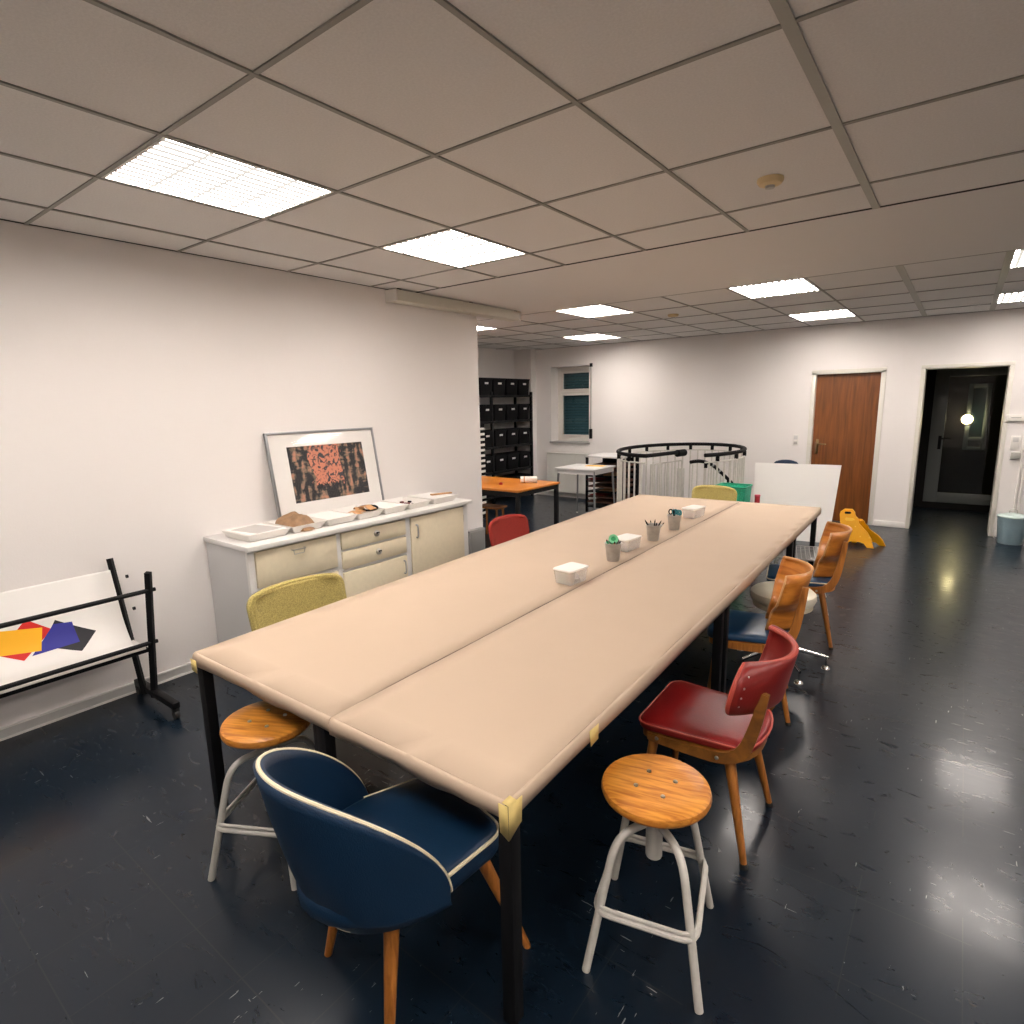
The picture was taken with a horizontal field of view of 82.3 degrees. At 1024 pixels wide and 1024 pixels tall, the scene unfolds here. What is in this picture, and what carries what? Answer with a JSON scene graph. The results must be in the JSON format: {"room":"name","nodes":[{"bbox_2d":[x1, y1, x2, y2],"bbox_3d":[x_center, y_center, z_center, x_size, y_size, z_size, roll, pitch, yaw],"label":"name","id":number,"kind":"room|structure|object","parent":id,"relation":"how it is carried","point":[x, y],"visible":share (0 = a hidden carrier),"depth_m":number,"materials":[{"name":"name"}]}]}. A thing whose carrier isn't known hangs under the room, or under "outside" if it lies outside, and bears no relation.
{"room":"art studio","nodes":[
{"label":"art studio","id":0,"kind":"room"},
{"bbox_2d":[0,220,482,727],"bbox_3d":[-2.494,-0.302,3.274,0.140,2.900,7.000,7,13,37],"label":"wall","id":1,"kind":"structure","parent":0,"point":[141,387],"depth_m":3.65,"materials":[{"name":"white paint"}]},
{"bbox_2d":[0,662,193,740],"bbox_3d":[-2.406,1.099,3.487,0.012,0.056,7.000,7,13,37],"label":"baseboard","id":2,"kind":"structure","parent":1,"relation":"attached to","point":[17,728],"depth_m":3.38,"materials":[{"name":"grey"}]},
{"bbox_2d":[385,288,520,321],"bbox_3d":[-0.480,-1.919,5.481,0.140,0.105,1.720,7,13,37],"label":"projector screen","id":3,"kind":"object","parent":1,"relation":"attached to","point":[396,295],"depth_m":5.29,"materials":[{"name":"beige"}]},
{"bbox_2d":[0,180,1023,349],"bbox_3d":[0.648,-1.613,3.417,9.950,0.007,11.430,7,13,37],"label":"trim","id":4,"kind":"structure","parent":1,"relation":"attached to","point":[1019,180],"depth_m":3.50,"materials":[{"name":"grey metal"}]},
{"bbox_2d":[478,347,514,476],"bbox_3d":[-1.219,-1.457,9.370,0.100,2.900,4.430,7,13,37],"label":"wall","id":5,"kind":"structure","parent":0,"point":[492,363],"depth_m":10.44,"materials":[{"name":"white paint"}]},
{"bbox_2d":[0,494,1023,1023],"bbox_3d":[1.447,0.858,4.876,10.150,0.120,14.100,7,13,37],"label":"floor","id":6,"kind":"structure","parent":0,"point":[883,881],"depth_m":2.19,"materials":[{"name":"blue plastic"}]},
{"bbox_2d":[0,558,179,718],"bbox_3d":[-2.495,0.814,2.839,0.564,0.864,1.395,7,13,37],"label":"display rack","id":7,"kind":"object","parent":6,"relation":"on","point":[142,686],"visible":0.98,"depth_m":3.23,"materials":[{"name":"black metal"}]},
{"bbox_2d":[0,570,133,685],"bbox_3d":[-2.590,0.647,2.879,0.241,0.419,1.210,7,13,37],"label":"poster","id":8,"kind":"object","parent":7,"relation":"on","point":[32,648],"visible":0.96,"depth_m":3.14,"materials":[{"name":"white paper"}]},
{"bbox_2d":[0,640,147,698],"bbox_3d":[-2.554,0.871,2.916,0.215,0.057,1.300,7,13,37],"label":"tray","id":9,"kind":"object","parent":7,"relation":"on","point":[27,686],"depth_m":3.07,"materials":[{"name":"white metal"}]},
{"bbox_2d":[197,660,317,808],"bbox_3d":[-0.433,0.815,3.024,0.800,0.714,1.899,6,13,34],"label":"work table","id":10,"kind":"object","parent":6,"relation":"on","point":[206,680],"visible":0.09,"depth_m":2.47,"materials":[{"name":"black metal"}]},
{"bbox_2d":[190,494,739,731],"bbox_3d":[0.398,0.272,4.107,1.037,0.083,4.827,6,13,35],"label":"paper cover","id":11,"kind":"object","parent":10,"relation":"on","point":[315,665],"visible":0.94,"depth_m":2.77,"materials":[{"name":"beige paper"}]},
{"bbox_2d":[553,562,588,572],"bbox_3d":[0.328,0.344,3.258,0.129,0.083,0.175,9,14,43],"label":"paper","id":12,"kind":"object","parent":11,"relation":"on","point":[571,567],"visible":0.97,"depth_m":3.24,"materials":[{"name":"white paper"}]},
{"bbox_2d":[604,541,621,561],"bbox_3d":[0.634,0.246,3.667,0.110,0.114,0.110,7,13,37],"label":"tin","id":13,"kind":"object","parent":11,"relation":"on","point":[613,551],"visible":0.86,"depth_m":3.63,"materials":[{"name":"metal"}]},
{"bbox_2d":[646,523,660,540],"bbox_3d":[1.008,0.145,4.176,0.110,0.114,0.110,7,13,37],"label":"tin","id":14,"kind":"object","parent":11,"relation":"on","point":[653,532],"visible":0.95,"depth_m":4.14,"materials":[{"name":"metal"}]},
{"bbox_2d":[667,514,681,529],"bbox_3d":[1.250,0.077,4.514,0.110,0.114,0.110,7,13,37],"label":"tin","id":15,"kind":"object","parent":11,"relation":"on","point":[673,521],"visible":0.83,"depth_m":4.48,"materials":[{"name":"metal"}]},
{"bbox_2d":[208,700,314,890],"bbox_3d":[-0.920,1.049,2.265,0.355,0.556,0.404,0,11,9],"label":"stool","id":16,"kind":"object","parent":6,"relation":"on","point":[262,726],"visible":0.61,"depth_m":2.14,"materials":[{"name":"brown wood"}]},
{"bbox_2d":[246,573,346,630],"bbox_3d":[-0.980,0.777,3.039,0.494,0.809,0.554,8,14,40],"label":"upholstered chair","id":17,"kind":"object","parent":6,"relation":"on","point":[281,601],"visible":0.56,"depth_m":3.09,"materials":[{"name":"yellow fabric"}]},
{"bbox_2d":[203,498,472,642],"bbox_3d":[-1.176,0.460,4.561,0.560,0.880,2.059,7,13,37],"label":"sideboard","id":18,"kind":"object","parent":6,"relation":"on","point":[373,552],"visible":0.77,"depth_m":4.12,"materials":[{"name":"grey wood"}]},
{"bbox_2d":[221,522,290,541],"bbox_3d":[-1.671,0.134,3.823,0.340,0.050,0.300,7,13,37],"label":"paper tray","id":19,"kind":"object","parent":18,"relation":"on","point":[282,532],"visible":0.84,"depth_m":3.74,"materials":[{"name":"white plastic"}]},
{"bbox_2d":[225,523,286,540],"bbox_3d":[-1.671,0.130,3.822,0.300,0.040,0.261,7,13,37],"label":"paper stack","id":20,"kind":"object","parent":19,"relation":"in","point":[228,530],"visible":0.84,"depth_m":3.75,"materials":[{"name":"white paper"}]},
{"bbox_2d":[232,525,281,533],"bbox_3d":[-1.664,0.110,3.812,0.250,0.002,0.190,4,12,27],"label":"paper sheet","id":21,"kind":"object","parent":20,"relation":"on","point":[257,529],"visible":1,"depth_m":3.81,"materials":[{"name":"grey paper"}]},
{"bbox_2d":[265,518,325,532],"bbox_3d":[-1.494,0.088,4.051,0.340,0.050,0.264,7,13,37],"label":"paper tray","id":22,"kind":"object","parent":18,"relation":"on","point":[318,523],"visible":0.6,"depth_m":3.98,"materials":[{"name":"white paper"}]},
{"bbox_2d":[275,511,314,531],"bbox_3d":[-1.488,0.055,4.034,0.336,0.109,0.278,7,13,37],"label":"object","id":23,"kind":"object","parent":22,"relation":"in","point":[292,519],"visible":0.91,"depth_m":3.97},
{"bbox_2d":[263,427,384,517],"bbox_3d":[-1.402,-0.301,4.497,0.131,0.650,0.955,7,13,37],"label":"framed print","id":24,"kind":"object","parent":18,"relation":"on","point":[314,471],"visible":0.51,"depth_m":4.45,"materials":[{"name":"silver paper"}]},
{"bbox_2d":[305,510,356,525],"bbox_3d":[-1.333,0.046,4.260,0.340,0.050,0.259,7,13,37],"label":"paper tray","id":25,"kind":"object","parent":18,"relation":"on","point":[332,522],"visible":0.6,"depth_m":4.17,"materials":[{"name":"white paper"}]},
{"bbox_2d":[307,511,352,524],"bbox_3d":[-1.333,0.042,4.260,0.301,0.040,0.223,7,13,37],"label":"paper stack","id":26,"kind":"object","parent":25,"relation":"in","point":[328,515],"visible":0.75,"depth_m":4.24,"materials":[{"name":"white paper"}]},
{"bbox_2d":[203,498,472,552],"bbox_3d":[-1.186,0.043,4.485,0.555,0.032,2.059,7,13,37],"label":"countertop","id":27,"kind":"structure","parent":18,"relation":"on","point":[218,539],"depth_m":3.97,"materials":[{"name":"white"}]},
{"bbox_2d":[332,505,382,519],"bbox_3d":[-1.179,0.006,4.460,0.340,0.050,0.239,7,13,37],"label":"paper tray","id":28,"kind":"object","parent":18,"relation":"on","point":[368,514],"visible":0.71,"depth_m":4.42,"materials":[{"name":"white paper"}]},
{"bbox_2d":[357,501,407,513],"bbox_3d":[-1.028,-0.033,4.655,0.340,0.050,0.249,7,13,37],"label":"paper tray","id":29,"kind":"object","parent":18,"relation":"on","point":[401,508],"visible":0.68,"depth_m":4.58,"materials":[{"name":"white paper"}]},
{"bbox_2d":[360,502,404,512],"bbox_3d":[-1.028,-0.037,4.654,0.299,0.040,0.210,7,13,37],"label":"paper stack","id":30,"kind":"object","parent":29,"relation":"in","point":[383,505],"visible":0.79,"depth_m":4.65,"materials":[{"name":"white paper"}]},
{"bbox_2d":[382,497,429,508],"bbox_3d":[-0.876,-0.073,4.852,0.340,0.050,0.244,7,13,37],"label":"paper tray","id":31,"kind":"object","parent":18,"relation":"on","point":[417,502],"visible":0.8,"depth_m":4.90,"materials":[{"name":"white plastic"}]},
{"bbox_2d":[407,492,457,503],"bbox_3d":[-0.691,-0.121,5.091,0.340,0.050,0.300,7,13,37],"label":"paper tray","id":32,"kind":"object","parent":18,"relation":"on","point":[439,500],"visible":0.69,"depth_m":4.99,"materials":[{"name":"white paper"}]},
{"bbox_2d":[410,492,453,502],"bbox_3d":[-0.677,-0.135,5.108,0.300,0.053,0.310,7,13,37],"label":"paper stack","id":33,"kind":"object","parent":32,"relation":"in","point":[425,495],"depth_m":5.07,"materials":[{"name":"white paper"}]},
{"bbox_2d":[253,747,530,1023],"bbox_3d":[-0.344,0.997,1.720,0.707,0.835,0.521,-10,14,-39],"label":"tub chair","id":34,"kind":"object","parent":6,"relation":"on","point":[386,861],"visible":0.98,"depth_m":1.50,"materials":[{"name":"blue leather"}]},
{"bbox_2d":[468,527,484,553],"bbox_3d":[-0.368,0.393,6.045,0.070,0.440,0.240,7,13,37],"label":"metal box","id":35,"kind":"object","parent":6,"relation":"on","point":[476,537],"visible":0.35,"depth_m":5.99,"materials":[{"name":"silver metal"}]},
{"bbox_2d":[480,424,485,520],"bbox_3d":[-0.803,-0.570,8.598,0.792,1.420,0.372,7,13,37],"label":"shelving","id":36,"kind":"object","parent":6,"relation":"on","point":[482,437],"visible":0.18,"depth_m":8.43,"materials":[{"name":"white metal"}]},
{"bbox_2d":[482,503,506,533],"bbox_3d":[-0.260,0.120,7.582,0.340,0.414,0.220,5,12,31],"label":"stool","id":37,"kind":"object","parent":6,"relation":"on","point":[496,507],"visible":0.59,"depth_m":7.54,"materials":[{"name":"brown wood"}]},
{"bbox_2d":[479,392,533,503],"bbox_3d":[-0.463,-1.078,9.987,0.400,1.900,2.290,7,13,37],"label":"shelving","id":38,"kind":"object","parent":6,"relation":"on","point":[491,396],"visible":0.3,"depth_m":10.16,"materials":[{"name":"black metal"}]},
{"bbox_2d":[479,404,490,421],"bbox_3d":[-0.533,-1.647,9.753,0.333,0.277,0.333,6,13,35],"label":"storage bin","id":39,"kind":"object","parent":38,"relation":"on","point":[485,410],"visible":0.52,"depth_m":9.63,"materials":[{"name":"black plastic"}]},
{"bbox_2d":[479,378,492,394],"bbox_3d":[-0.541,-2.070,9.675,0.333,0.277,0.333,7,13,37],"label":"storage bin","id":40,"kind":"object","parent":38,"relation":"on","point":[485,384],"visible":0.51,"depth_m":9.56,"materials":[{"name":"black plastic"}]},
{"bbox_2d":[485,453,506,471],"bbox_3d":[-0.303,-0.862,10.184,0.333,0.277,0.333,7,13,37],"label":"storage bin","id":41,"kind":"object","parent":38,"relation":"on","point":[500,460],"visible":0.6,"depth_m":10.08,"materials":[{"name":"black plastic"}]},
{"bbox_2d":[489,429,506,446],"bbox_3d":[-0.312,-1.280,10.107,0.333,0.277,0.333,6,13,36],"label":"storage bin","id":42,"kind":"object","parent":38,"relation":"on","point":[499,434],"visible":0.56,"depth_m":10.00,"materials":[{"name":"black plastic"}]},
{"bbox_2d":[492,378,505,394],"bbox_3d":[-0.329,-2.125,9.950,0.333,0.277,0.333,7,13,38],"label":"storage bin","id":43,"kind":"object","parent":38,"relation":"on","point":[498,384],"visible":0.53,"depth_m":9.83,"materials":[{"name":"black plastic"}]},
{"bbox_2d":[493,404,505,420],"bbox_3d":[-0.320,-1.702,10.028,0.333,0.277,0.333,7,13,37],"label":"storage bin","id":44,"kind":"object","parent":38,"relation":"on","point":[498,409],"visible":0.62,"depth_m":9.91,"materials":[{"name":"black plastic"}]},
{"bbox_2d":[495,452,518,469],"bbox_3d":[-0.091,-0.917,10.459,0.333,0.277,0.333,7,13,38],"label":"storage bin","id":45,"kind":"object","parent":38,"relation":"on","point":[512,457],"visible":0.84,"depth_m":10.34,"materials":[{"name":"black plastic"}]},
{"bbox_2d":[502,428,518,444],"bbox_3d":[-0.099,-1.335,10.382,0.333,0.277,0.333,7,13,37],"label":"storage bin","id":46,"kind":"object","parent":38,"relation":"on","point":[511,433],"visible":0.67,"depth_m":10.27,"materials":[{"name":"black plastic"}]},
{"bbox_2d":[504,378,517,394],"bbox_3d":[-0.116,-2.180,10.225,0.333,0.277,0.333,7,13,38],"label":"storage bin","id":47,"kind":"object","parent":38,"relation":"on","point":[510,384],"visible":0.53,"depth_m":10.10,"materials":[{"name":"black plastic"}]},
{"bbox_2d":[505,404,518,419],"bbox_3d":[-0.108,-1.758,10.303,0.333,0.277,0.333,7,13,36],"label":"storage bin","id":48,"kind":"object","parent":38,"relation":"on","point":[511,411],"visible":0.54,"depth_m":10.18,"materials":[{"name":"black plastic"}]},
{"bbox_2d":[508,450,530,467],"bbox_3d":[0.122,-0.972,10.734,0.333,0.277,0.333,7,13,37],"label":"storage bin","id":49,"kind":"object","parent":38,"relation":"on","point":[524,456],"visible":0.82,"depth_m":10.63,"materials":[{"name":"black plastic"}]},
{"bbox_2d":[517,379,529,394],"bbox_3d":[0.096,-2.236,10.500,0.333,0.277,0.333,7,13,37],"label":"storage bin","id":50,"kind":"object","parent":38,"relation":"on","point":[522,384],"visible":0.48,"depth_m":10.38,"materials":[{"name":"black plastic"}]},
{"bbox_2d":[516,427,530,443],"bbox_3d":[0.113,-1.390,10.657,0.333,0.277,0.333,7,13,38],"label":"storage bin","id":51,"kind":"object","parent":38,"relation":"on","point":[523,433],"visible":0.62,"depth_m":10.54,"materials":[{"name":"black plastic"}]},
{"bbox_2d":[517,404,529,419],"bbox_3d":[0.105,-1.813,10.578,0.333,0.277,0.333,6,13,35],"label":"storage bin","id":52,"kind":"object","parent":38,"relation":"on","point":[523,409],"visible":0.6,"depth_m":10.45,"materials":[{"name":"black plastic"}]},
{"bbox_2d":[488,514,529,545],"bbox_3d":[0.114,0.451,4.666,0.441,0.814,0.495,-11,15,-44],"label":"upholstered chair","id":53,"kind":"object","parent":6,"relation":"on","point":[501,529],"visible":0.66,"depth_m":4.74,"materials":[{"name":"red fabric"}]},
{"bbox_2d":[316,574,723,1023],"bbox_3d":[0.229,0.889,2.550,0.800,0.714,1.914,6,13,35],"label":"work table","id":54,"kind":"object","parent":6,"relation":"on","point":[509,852],"visible":0.18,"depth_m":1.59,"materials":[{"name":"black metal"}]},
{"bbox_2d":[328,502,820,841],"bbox_3d":[1.111,0.357,3.605,0.728,0.101,4.862,6,13,35],"label":"paper cover","id":55,"kind":"object","parent":54,"relation":"on","point":[488,724],"visible":1,"depth_m":2.17,"materials":[{"name":"beige paper"}]},
{"bbox_2d":[481,476,559,523],"bbox_3d":[-0.187,-0.004,7.341,1.320,0.740,0.870,7,13,37],"label":"side table","id":56,"kind":"object","parent":6,"relation":"on","point":[511,487],"visible":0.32,"depth_m":6.97,"materials":[{"name":"orange wood"}]},
{"bbox_2d":[555,464,615,512],"bbox_3d":[1.087,-0.287,8.654,0.695,0.771,0.654,7,13,37],"label":"table","id":57,"kind":"object","parent":6,"relation":"on","point":[582,469],"visible":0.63,"depth_m":8.46,"materials":[{"name":"grey laminate"}]},
{"bbox_2d":[584,453,638,511],"bbox_3d":[1.573,-0.454,9.185,0.660,0.885,0.600,7,13,37],"label":"drying rack","id":58,"kind":"object","parent":6,"relation":"on","point":[607,458],"visible":0.62,"depth_m":9.14,"materials":[{"name":"black metal"}]},
{"bbox_2d":[582,754,713,1014],"bbox_3d":[0.445,1.100,1.841,0.355,0.556,0.404,3,11,23],"label":"stool","id":59,"kind":"object","parent":6,"relation":"on","point":[658,793],"visible":1,"depth_m":1.75,"materials":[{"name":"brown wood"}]},
{"bbox_2d":[616,442,746,502],"bbox_3d":[2.279,-0.337,7.935,1.577,1.083,2.187,7,13,37],"label":"balustrade","id":60,"kind":"object","parent":6,"relation":"on","point":[738,466],"visible":0.66,"depth_m":7.57,"materials":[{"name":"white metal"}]},
{"bbox_2d":[603,523,793,692],"bbox_3d":[1.310,0.590,4.048,0.821,0.714,1.789,6,13,35],"label":"work table","id":61,"kind":"object","parent":6,"relation":"on","point":[789,550],"visible":0.12,"depth_m":3.11,"materials":[{"name":"black metal"}]},
{"bbox_2d":[691,485,736,500],"bbox_3d":[2.059,0.138,6.192,0.481,0.797,0.494,7,13,37],"label":"upholstered chair","id":62,"kind":"object","parent":6,"relation":"on","point":[715,492],"visible":0.41,"depth_m":6.29,"materials":[{"name":"yellow fabric"}]},
{"bbox_2d":[639,625,798,870],"bbox_3d":[0.827,0.872,2.346,0.534,0.804,0.586,6,13,35],"label":"wooden chair","id":63,"kind":"object","parent":6,"relation":"on","point":[701,722],"visible":0.99,"depth_m":2.20,"materials":[{"name":"red leather"}]},
{"bbox_2d":[716,482,752,501],"bbox_3d":[2.443,0.081,6.510,0.348,0.774,0.298,7,13,37],"label":"mesh basket","id":64,"kind":"object","parent":6,"relation":"on","point":[743,490],"visible":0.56,"depth_m":6.33,"materials":[{"name":"teal plastic"}]},
{"bbox_2d":[707,556,813,725],"bbox_3d":[1.372,0.682,3.273,0.512,0.819,0.497,3,11,23],"label":"wooden chair","id":65,"kind":"object","parent":6,"relation":"on","point":[748,631],"visible":0.84,"depth_m":3.12,"materials":[{"name":"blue wood"}]},
{"bbox_2d":[707,502,816,565],"bbox_3d":[2.141,0.360,5.200,0.837,0.714,1.048,6,13,35],"label":"work table","id":66,"kind":"object","parent":6,"relation":"on","point":[814,523],"visible":0.09,"depth_m":5.33,"materials":[{"name":"black metal"}]},
{"bbox_2d":[737,581,829,685],"bbox_3d":[1.748,0.736,3.763,0.565,0.513,0.577,3,11,23],"label":"stool","id":67,"kind":"object","parent":6,"relation":"on","point":[760,593],"visible":0.41,"depth_m":3.69,"materials":[{"name":"beige plastic"}]},
{"bbox_2d":[753,463,841,542],"bbox_3d":[3.494,-0.141,7.245,0.952,0.910,0.466,5,12,29],"label":"board","id":68,"kind":"object","parent":6,"relation":"on","point":[811,485],"visible":0.65,"depth_m":7.11,"materials":[{"name":"white paper"}]},
{"bbox_2d":[774,545,828,615],"bbox_3d":[2.398,0.529,4.838,0.500,0.495,0.488,3,11,23],"label":"wire chair","id":69,"kind":"object","parent":6,"relation":"on","point":[805,556],"visible":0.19,"depth_m":4.89,"materials":[{"name":"grey metal"}]},
{"bbox_2d":[766,521,851,649],"bbox_3d":[2.104,0.497,4.191,0.517,0.819,0.497,4,12,25],"label":"wooden chair","id":70,"kind":"object","parent":6,"relation":"on","point":[828,565],"visible":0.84,"depth_m":4.00,"materials":[{"name":"brown wood"}]},
{"bbox_2d":[840,509,884,548],"bbox_3d":[4.051,0.181,6.772,0.475,0.417,0.218,7,13,37],"label":"sign","id":71,"kind":"object","parent":6,"relation":"on","point":[861,532],"visible":0.92,"depth_m":6.76,"materials":[{"name":"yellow plastic"}]},
{"bbox_2d":[992,509,1023,545],"bbox_3d":[5.741,0.163,6.729,0.293,0.403,0.293,-7,12,-27],"label":"bin","id":72,"kind":"object","parent":6,"relation":"on","point":[1010,525],"visible":1,"depth_m":6.65,"materials":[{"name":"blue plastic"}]},
{"bbox_2d":[0,0,1023,350],"bbox_3d":[0.648,-1.612,3.417,9.950,0.001,11.430,7,13,37],"label":"ceiling","id":73,"kind":"structure","parent":0,"point":[413,71],"depth_m":2.02,"materials":[{"name":"tile"}]},
{"bbox_2d":[101,137,332,218],"bbox_3d":[-1.243,-1.462,2.504,0.585,0.119,0.715,7,13,37],"label":"ceiling light","id":74,"kind":"object","parent":73,"relation":"attached to","point":[167,166],"visible":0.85,"depth_m":2.48,"materials":[{"name":"white plastic"}]},
{"bbox_2d":[382,229,525,267],"bbox_3d":[-0.353,-1.693,3.655,0.585,0.119,0.715,7,13,37],"label":"ceiling light","id":75,"kind":"object","parent":73,"relation":"attached to","point":[450,247],"visible":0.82,"depth_m":3.66,"materials":[{"name":"white plastic"}]},
{"bbox_2d":[0,0,1023,348],"bbox_3d":[0.648,-1.611,3.417,9.950,0.010,11.430,7,13,37],"label":"grid","id":76,"kind":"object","parent":73,"relation":"attached to","point":[256,73],"depth_m":2.29,"materials":[{"name":"grey metal"}]},
{"bbox_2d":[563,334,619,340],"bbox_3d":[1.201,-2.667,8.748,0.610,0.119,0.718,7,13,37],"label":"ceiling light","id":77,"kind":"object","parent":73,"relation":"attached to","point":[594,336],"visible":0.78,"depth_m":8.82,"materials":[{"name":"white"}]},
{"bbox_2d":[576,334,612,339],"bbox_3d":[1.202,-2.623,8.756,0.586,0.004,0.694,7,13,37],"label":"diffuser","id":78,"kind":"object","parent":77,"relation":"attached to","point":[595,336],"depth_m":8.81,"materials":[{"name":"white plastic"}]},
{"bbox_2d":[557,305,633,317],"bbox_3d":[0.888,-2.197,6.243,0.570,0.119,0.718,7,13,37],"label":"ceiling light","id":79,"kind":"object","parent":73,"relation":"attached to","point":[598,310],"visible":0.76,"depth_m":6.28,"materials":[{"name":"white plastic"}]},
{"bbox_2d":[564,305,625,315],"bbox_3d":[0.889,-2.152,6.251,0.546,0.004,0.694,7,13,37],"label":"diffuser","id":80,"kind":"object","parent":79,"relation":"attached to","point":[598,310],"depth_m":6.27,"materials":[{"name":"white plastic"}]},
{"bbox_2d":[757,174,783,189],"bbox_3d":[1.137,-1.446,2.580,0.110,0.042,0.110,7,13,37],"label":"smoke detector","id":81,"kind":"object","parent":73,"relation":"attached to","point":[769,182],"visible":1,"depth_m":2.55,"materials":[{"name":"beige plastic"}]},
{"bbox_2d":[728,278,820,298],"bbox_3d":[2.325,-2.027,5.167,0.605,0.119,0.718,7,13,37],"label":"ceiling light","id":82,"kind":"object","parent":73,"relation":"attached to","point":[802,285],"visible":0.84,"depth_m":5.20,"materials":[{"name":"white plastic"}]},
{"bbox_2d":[788,310,854,320],"bbox_3d":[3.665,-2.375,6.902,0.605,0.119,0.718,7,13,37],"label":"ceiling light","id":83,"kind":"object","parent":73,"relation":"attached to","point":[839,313],"visible":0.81,"depth_m":6.95,"materials":[{"name":"white"}]},
{"bbox_2d":[768,0,1015,316],"bbox_3d":[2.869,-1.348,1.754,3.225,0.010,11.430,7,13,37],"label":"trim","id":84,"kind":"structure","parent":73,"relation":"attached to","point":[782,9],"depth_m":1.99,"materials":[{"name":"grey metal"}]},
{"bbox_2d":[998,292,1023,302],"bbox_3d":[5.180,-2.195,5.768,0.616,0.119,0.718,7,13,37],"label":"ceiling light","id":85,"kind":"object","parent":73,"relation":"attached to","point":[1013,297],"visible":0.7,"depth_m":5.95,"materials":[{"name":"white plastic"}]},
{"bbox_2d":[1010,249,1023,267],"bbox_3d":[3.840,-1.847,4.033,0.616,0.119,0.718,7,13,37],"label":"ceiling light","id":86,"kind":"object","parent":73,"relation":"attached to","point":[1018,260],"visible":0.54,"depth_m":4.27,"materials":[{"name":"white plastic"}]},
{"bbox_2d":[514,349,536,494],"bbox_3d":[0.260,-1.647,10.921,0.370,2.650,0.160,7,13,37],"label":"wall","id":87,"kind":"structure","parent":0,"point":[524,360],"depth_m":10.73,"materials":[{"name":"white paint"}]},
{"bbox_2d":[564,373,588,432],"bbox_3d":[1.262,-1.961,10.697,0.985,1.540,0.040,7,13,37],"label":"window blind","id":88,"kind":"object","parent":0,"point":[579,373],"depth_m":10.76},
{"bbox_2d":[419,181,1023,320],"bbox_3d":[1.394,-1.819,4.380,9.950,0.034,1.656,7,13,37],"label":"ceiling beam","id":89,"kind":"structure","parent":0,"point":[987,220],"depth_m":3.95,"materials":[{"name":"white paint"}]},
{"bbox_2d":[536,308,1023,535],"bbox_3d":[4.231,-1.358,8.243,10.150,2.900,0.360,7,13,37],"label":"wall","id":90,"kind":"structure","parent":0,"point":[751,390],"depth_m":8.47,"materials":[{"name":"white paint"}]},
{"bbox_2d":[547,452,590,499],"bbox_3d":[1.028,-0.657,10.545,0.890,0.810,0.105,7,13,37],"label":"radiator","id":91,"kind":"object","parent":90,"relation":"attached to","point":[568,482],"visible":0.71,"depth_m":10.52,"materials":[{"name":"white metal"}]},
{"bbox_2d":[550,366,589,443],"bbox_3d":[1.111,-1.931,10.499,0.825,1.374,0.358,7,13,37],"label":"window","id":92,"kind":"structure","parent":90,"relation":"in","point":[576,389],"depth_m":10.65,"materials":[{"name":"white"}]},
{"bbox_2d":[564,372,588,434],"bbox_3d":[1.214,-1.972,10.630,0.765,1.344,0.016,7,13,37],"label":"shutter","id":93,"kind":"object","parent":92,"relation":"attached to","point":[582,414],"depth_m":10.65,"materials":[{"name":"teal"}]},
{"bbox_2d":[589,363,592,438],"bbox_3d":[1.361,-1.908,10.095,0.044,1.280,0.045,7,13,37],"label":"strap","id":94,"kind":"object","parent":90,"relation":"attached to","point":[591,364],"visible":1,"depth_m":10.08,"materials":[{"name":"white fabric"}]},
{"bbox_2d":[537,491,996,536],"bbox_3d":[4.294,0.078,8.244,9.580,0.075,0.014,7,13,37],"label":"baseboard","id":95,"kind":"structure","parent":90,"relation":"attached to","point":[876,522],"depth_m":7.82,"materials":[{"name":"white"}]},
{"bbox_2d":[806,367,886,524],"bbox_3d":[4.498,-0.885,7.965,0.867,2.061,0.141,7,13,37],"label":"door","id":96,"kind":"structure","parent":90,"relation":"in","point":[846,408],"depth_m":7.91,"materials":[{"name":"brown wood"}]},
{"bbox_2d":[905,361,1015,535],"bbox_3d":[5.564,-0.789,7.323,0.890,2.065,0.386,7,13,37],"label":"door frame","id":97,"kind":"structure","parent":90,"relation":"in","point":[1010,364],"depth_m":7.09,"materials":[{"name":"beige paint"}]},
{"bbox_2d":[1013,434,1023,512],"bbox_3d":[5.941,-0.367,6.870,0.024,1.385,0.023,7,13,37],"label":"conduit","id":98,"kind":"object","parent":90,"relation":"attached to","point":[1022,449],"visible":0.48,"depth_m":6.85,"materials":[{"name":"white plastic"}]},
{"bbox_2d":[923,367,1007,505],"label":"door","id":99,"kind":"structure","parent":0,"point":[961,471],"depth_m":9.13,"materials":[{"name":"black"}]},
{"bbox_2d":[962,383,992,449],"bbox_3d":[7.147,-1.459,8.996,0.280,1.010,0.050,7,13,37],"label":"window","id":100,"kind":"structure","parent":99,"relation":"in","point":[980,394],"depth_m":8.98,"materials":[{"name":"grey"}]},
{"bbox_3d":[6.225,-1.267,8.365,2.300,2.600,2.210,7,13,37],"label":"wall","id":101,"kind":"structure","parent":0,"visible":0},
{"bbox_2d":[913,367,1003,512],"bbox_3d":[6.471,-1.282,8.690,2.100,2.500,0.080,7,13,37],"label":"trim","id":102,"kind":"structure","parent":101,"relation":"attached to","point":[918,501],"depth_m":8.83,"materials":[{"name":"black"}]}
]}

